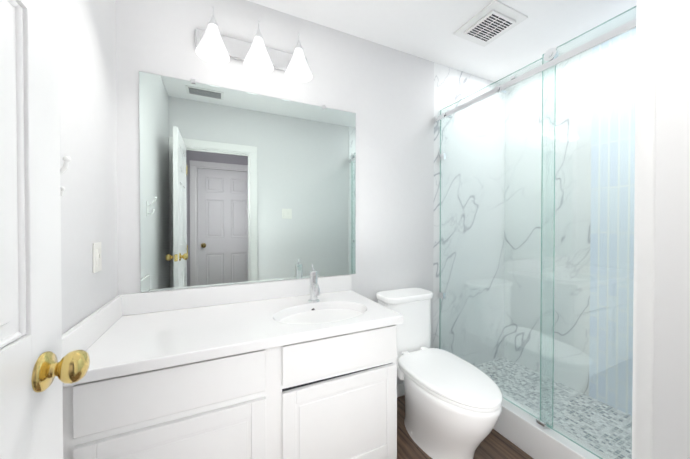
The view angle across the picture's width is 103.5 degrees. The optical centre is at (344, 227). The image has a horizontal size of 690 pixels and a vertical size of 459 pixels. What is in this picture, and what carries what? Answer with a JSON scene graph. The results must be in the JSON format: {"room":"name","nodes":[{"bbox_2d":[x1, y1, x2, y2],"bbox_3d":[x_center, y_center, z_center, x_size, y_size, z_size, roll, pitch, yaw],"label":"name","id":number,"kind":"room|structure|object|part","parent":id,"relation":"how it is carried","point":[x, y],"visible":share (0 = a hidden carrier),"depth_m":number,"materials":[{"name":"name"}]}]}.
{"room":"bathroom","nodes":[
{"label":"bathroom","id":0,"kind":"room"},
{"bbox_2d":[59,0,117,333],"bbox_3d":[-0.810,-0.009,0.571,0.120,2.510,1.535,0,1,-25],"label":"wall","id":1,"kind":"structure","parent":0,"point":[87,86],"depth_m":1.00,"materials":[{"name":"paint"}]},
{"bbox_2d":[60,156,70,196],"bbox_3d":[-0.797,-0.133,0.755,0.058,0.134,0.032,0,1,-25],"label":"robe hook","id":2,"kind":"object","parent":1,"relation":"attached to","point":[64,167],"visible":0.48,"depth_m":0.76,"materials":[{"name":"paint"}]},
{"bbox_2d":[93,242,101,272],"bbox_3d":[-0.968,0.117,1.068,0.014,0.115,0.070,0,1,-25],"label":"light switch","id":3,"kind":"object","parent":1,"relation":"attached to","point":[97,262],"visible":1,"depth_m":1.05,"materials":[{"name":"plastic"}]},
{"bbox_2d":[115,0,504,384],"bbox_3d":[0.160,-0.022,1.937,3.035,2.510,0.120,0,1,-25],"label":"wall","id":4,"kind":"structure","parent":0,"point":[385,94],"depth_m":1.92,"materials":[{"name":"paint"}]},
{"bbox_2d":[139,71,355,291],"bbox_3d":[-0.464,-0.229,1.572,1.178,1.084,0.008,0,1,-25],"label":"vanity mirror","id":5,"kind":"object","parent":4,"relation":"attached to","point":[238,187],"visible":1,"depth_m":1.51,"materials":[{"name":"clear glass"}]},
{"bbox_2d":[195,6,311,82],"bbox_3d":[-0.465,-0.966,1.453,0.600,0.238,0.210,0,1,-25],"label":"sconce","id":6,"kind":"object","parent":4,"relation":"attached to","point":[214,46],"visible":1,"depth_m":1.46,"materials":[{"name":"white glass"}]},
{"bbox_3d":[-0.647,-0.917,1.336,0.152,0.142,0.152,0,1,-25],"label":"lamp shade","id":7,"kind":"part","parent":6,"relation":"part of","materials":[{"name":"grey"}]},
{"bbox_3d":[-0.453,-0.918,1.427,0.152,0.142,0.152,0,1,-25],"label":"lamp shade","id":8,"kind":"part","parent":6,"relation":"part of","materials":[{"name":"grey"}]},
{"bbox_3d":[-0.258,-0.918,1.518,0.152,0.142,0.152,0,1,-25],"label":"lamp shade","id":9,"kind":"part","parent":6,"relation":"part of","materials":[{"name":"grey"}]},
{"bbox_2d":[397,383,404,396],"bbox_3d":[0.369,1.190,1.972,0.705,0.085,0.013,0,1,-25],"label":"baseboard","id":10,"kind":"structure","parent":4,"relation":"attached to","point":[400,389],"depth_m":1.97,"materials":[{"name":"paint"}]},
{"bbox_2d":[247,0,636,83],"bbox_3d":[0.098,-1.302,0.309,4.715,0.080,3.055,0,1,-25],"label":"ceiling","id":11,"kind":"structure","parent":0,"point":[425,29],"depth_m":1.71,"materials":[{"name":"paint"}]},
{"bbox_2d":[453,0,527,46],"bbox_3d":[0.908,-1.263,1.715,0.300,0.024,0.300,0,1,-25],"label":"ceiling vent","id":12,"kind":"object","parent":11,"relation":"in","point":[493,20],"visible":1,"depth_m":1.68,"materials":[{"name":"plastic"}]},
{"bbox_2d":[397,395,532,458],"bbox_3d":[0.098,1.278,0.334,4.715,0.060,3.055,0,1,-25],"label":"floor","id":13,"kind":"structure","parent":0,"point":[494,444],"depth_m":1.53,"materials":[{"name":"brown wood"}]},
{"bbox_2d":[62,264,403,458],"bbox_3d":[-0.399,0.724,1.297,1.228,1.029,0.574,0,1,-25],"label":"bathroom vanity","id":14,"kind":"object","parent":13,"relation":"on","point":[306,368],"visible":0.98,"depth_m":1.09,"materials":[{"name":"paint"}]},
{"bbox_2d":[62,275,403,386],"bbox_3d":[-0.399,0.439,1.294,1.228,0.240,0.574,0,1,-25],"label":"countertop","id":15,"kind":"structure","parent":14,"relation":"on","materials":[{"name":"stone"}]},
{"bbox_2d":[307,264,319,302],"bbox_3d":[-0.166,0.312,1.516,0.072,0.209,0.122,0,1,-25],"label":"faucet","id":16,"kind":"object","parent":15,"relation":"on","point":[314,287],"depth_m":1.52,"materials":[{"name":"silver metal"}]},
{"bbox_2d":[376,288,502,458],"bbox_3d":[0.508,0.842,1.595,0.456,0.784,0.805,0,1,-25],"label":"toilet","id":17,"kind":"object","parent":13,"relation":"on","point":[453,406],"visible":0.92,"depth_m":1.45,"materials":[{"name":"ceramic"}]},
{"bbox_2d":[434,6,635,458],"bbox_3d":[1.270,-0.018,1.548,0.584,2.509,1.518,0,1,-25],"label":"enclosure","id":18,"kind":"object","parent":13,"relation":"on","point":[531,433],"visible":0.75,"depth_m":1.43,"materials":[{"name":"glass"}]},
{"bbox_2d":[476,357,631,458],"bbox_3d":[1.447,1.213,1.644,0.721,0.045,1.523,0,1,-25],"label":"shower floor","id":19,"kind":"structure","parent":13,"relation":"on","point":[588,423],"depth_m":1.79,"materials":[{"name":"tile"}]},
{"bbox_2d":[504,49,591,395],"bbox_3d":[1.639,-0.025,2.215,0.120,2.510,0.630,0,1,-25],"label":"wall","id":20,"kind":"structure","parent":0,"point":[581,215],"depth_m":2.13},
{"bbox_2d":[589,28,635,414],"bbox_3d":[1.964,-0.018,1.519,0.120,2.510,0.905,0,1,-25],"label":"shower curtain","id":21,"kind":"structure","parent":20,"relation":"attached to","point":[606,308],"depth_m":1.80,"materials":[{"name":"white tile"}]},
{"bbox_3d":[0.861,-0.008,0.438,3.035,2.510,0.120,0,1,-25],"label":"wall","id":22,"kind":"structure","parent":0,"visible":0},
{"bbox_2d":[0,0,89,458],"bbox_3d":[-0.447,0.232,0.248,0.159,2.018,0.644,0,1,-25],"label":"bathroom door","id":23,"kind":"structure","parent":22,"relation":"in","point":[36,369],"depth_m":0.46,"materials":[{"name":"paint"}]},
{"bbox_2d":[632,0,689,458],"bbox_3d":[-0.029,0.195,0.024,0.824,2.112,0.152,0,1,-25],"label":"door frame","id":24,"kind":"structure","parent":22,"relation":"attached to","point":[671,401],"depth_m":0.21,"materials":[{"name":"paint"}]}
]}

